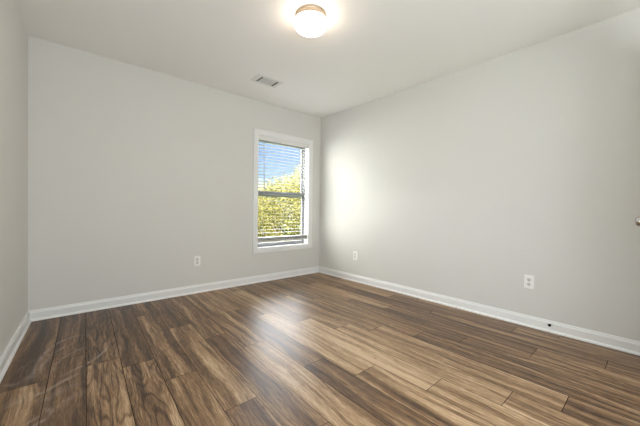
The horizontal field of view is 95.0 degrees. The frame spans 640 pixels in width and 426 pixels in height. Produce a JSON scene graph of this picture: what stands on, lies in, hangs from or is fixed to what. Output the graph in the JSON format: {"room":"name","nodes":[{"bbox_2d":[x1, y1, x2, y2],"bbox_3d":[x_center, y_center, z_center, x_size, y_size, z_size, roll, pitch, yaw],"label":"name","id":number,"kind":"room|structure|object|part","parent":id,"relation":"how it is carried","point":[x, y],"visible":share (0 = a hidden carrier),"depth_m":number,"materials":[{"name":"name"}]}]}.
{"room":"empty bedroom","nodes":[
{"label":"empty bedroom","id":0,"kind":"room"},
{"bbox_2d":[0,0,27,356],"bbox_3d":[-1.117,-0.235,0.653,0.120,2.710,4.611,0,1,-38],"label":"wall","id":1,"kind":"structure","parent":0,"point":[13,33],"depth_m":2.00,"materials":[{"name":"beige paint"}]},
{"bbox_2d":[0,311,31,382],"bbox_3d":[-1.076,0.923,0.714,0.026,0.092,4.606,0,1,-38],"label":"baseboard","id":2,"kind":"structure","parent":1,"relation":"attached to","point":[13,345],"depth_m":1.98,"materials":[{"name":"white paint"}]},
{"bbox_2d":[28,35,320,310],"bbox_3d":[-1.411,-0.272,3.534,3.890,2.710,0.140,0,1,-41],"label":"wall","id":3,"kind":"structure","parent":0,"point":[136,173],"depth_m":3.02,"materials":[{"name":"beige paint"}]},
{"bbox_2d":[29,266,318,321],"bbox_3d":[-1.253,0.888,3.587,3.296,0.092,0.026,0,1,-41],"label":"baseboard","id":4,"kind":"structure","parent":3,"relation":"attached to","point":[64,310],"depth_m":3.13,"materials":[{"name":"white paint"}]},
{"bbox_2d":[194,256,199,265],"bbox_3d":[-1.436,0.563,3.432,0.072,0.117,0.009,0,1,-41],"label":"wall outlet","id":5,"kind":"object","parent":3,"relation":"attached to","point":[196,258],"visible":1,"depth_m":3.43,"materials":[{"name":"white plastic"}]},
{"bbox_2d":[252,128,312,253],"bbox_3d":[-0.552,-0.290,4.271,1.006,1.660,0.170,0,1,-41],"label":"window","id":6,"kind":"structure","parent":3,"relation":"in","point":[306,202],"depth_m":4.33,"materials":[{"name":"white paint"}]},
{"bbox_3d":[-0.592,-0.630,4.318,0.834,0.792,0.022,0,1,-41],"label":"sash","id":7,"kind":"part","parent":6,"relation":"part of","materials":[{"name":"grey plastic"}]},
{"bbox_3d":[-0.585,0.073,4.307,0.834,0.754,0.022,0,1,-41],"label":"sash","id":8,"kind":"part","parent":6,"relation":"part of","materials":[{"name":"grey plastic"}]},
{"bbox_3d":[-0.589,-0.291,4.313,0.894,1.548,0.058,0,1,-41],"label":"frame","id":9,"kind":"part","parent":6,"relation":"part of","materials":[{"name":"grey plastic"}]},
{"bbox_2d":[258,135,307,241],"bbox_3d":[-0.526,-0.324,4.240,0.858,1.448,0.077,0,1,-41],"label":"window blind","id":10,"kind":"object","parent":6,"relation":"attached to","point":[265,138],"visible":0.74,"depth_m":4.21,"materials":[{"name":"grey plastic"}]},
{"bbox_3d":[-0.543,0.389,4.258,0.858,0.022,0.052,0,1,-41],"label":"rail","id":11,"kind":"part","parent":10,"relation":"part of","materials":[{"name":"white plastic"}]},
{"bbox_2d":[0,272,639,425],"bbox_3d":[0.619,0.976,2.051,5.076,0.001,4.800,0,1,-41],"label":"floor","id":12,"kind":"structure","parent":0,"point":[314,349],"depth_m":1.86,"materials":[{"name":"laminate"}]},
{"bbox_2d":[16,0,639,117],"bbox_3d":[0.149,-1.527,1.721,3.870,0.120,4.600,0,1,-41],"label":"ceiling","id":13,"kind":"structure","parent":0,"point":[368,50],"depth_m":2.45,"materials":[{"name":"paint"}]},
{"bbox_2d":[251,74,283,87],"bbox_3d":[-0.598,-1.491,3.328,0.316,0.008,0.204,0,1,-41],"label":"ceiling vent","id":14,"kind":"object","parent":13,"relation":"in","point":[259,78],"visible":1,"depth_m":3.32,"materials":[{"name":"white metal"}]},
{"bbox_2d":[294,4,326,36],"bbox_3d":[-0.068,-1.412,2.185,0.245,0.126,0.245,0,1,-41],"label":"ceiling light","id":15,"kind":"object","parent":13,"relation":"attached to","point":[310,20],"visible":1,"depth_m":2.11,"materials":[{"name":"white glass"}]},
{"bbox_2d":[319,8,639,341],"bbox_3d":[1.550,-0.229,2.963,0.120,2.710,4.600,0,1,-41],"label":"wall","id":16,"kind":"structure","parent":0,"point":[467,183],"depth_m":2.67,"materials":[{"name":"beige paint"}]},
{"bbox_2d":[353,251,356,259],"bbox_3d":[0.489,0.595,4.087,0.009,0.117,0.072,0,1,-41],"label":"wall outlet","id":17,"kind":"object","parent":16,"relation":"attached to","point":[354,252],"visible":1,"depth_m":4.09,"materials":[{"name":"white plastic"}]},
{"bbox_2d":[319,266,639,355],"bbox_3d":[1.113,0.921,3.353,0.026,0.092,3.477,0,1,-41],"label":"baseboard","id":18,"kind":"structure","parent":16,"relation":"attached to","point":[590,336],"depth_m":2.66,"materials":[{"name":"white paint"}]},
{"bbox_2d":[524,275,533,288],"bbox_3d":[1.818,0.600,2.552,0.009,0.117,0.072,0,1,-41],"label":"wall outlet","id":19,"kind":"object","parent":16,"relation":"attached to","point":[528,279],"visible":1,"depth_m":2.55,"materials":[{"name":"white plastic"}]},
{"bbox_2d":[635,217,639,225],"bbox_3d":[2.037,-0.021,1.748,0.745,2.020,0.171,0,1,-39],"label":"door knob","id":20,"kind":"object","parent":16,"relation":"in","point":[637,220],"depth_m":1.60,"materials":[{"name":"silver metal"}]},
{"label":"outside","id":21,"kind":"structure","parent":0,"visible":0},
{"label":"lawn","id":22,"kind":"structure","parent":21,"visible":0},
{"bbox_2d":[258,179,287,236],"bbox_3d":[-5.282,0.396,25.573,5.648,6.734,5.213,1,1,19],"label":"leafy tree","id":23,"kind":"object","parent":22,"relation":"on","point":[270,182],"visible":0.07,"depth_m":24.39,"materials":[{"name":"green plant"}]},
{"bbox_2d":[258,174,300,242],"bbox_3d":[-1.554,1.143,12.690,5.981,5.638,6.191,1,1,-1],"label":"leafy tree","id":24,"kind":"object","parent":22,"relation":"on","point":[288,228],"visible":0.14,"depth_m":12.46,"materials":[{"name":"green plant"}]},
{"bbox_2d":[273,164,300,214],"bbox_3d":[-0.454,-0.097,21.163,5.750,7.904,5.846,0,1,-41],"label":"leafy tree","id":25,"kind":"object","parent":22,"relation":"on","point":[295,173],"visible":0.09,"depth_m":20.23,"materials":[{"name":"green plant"}]}
]}

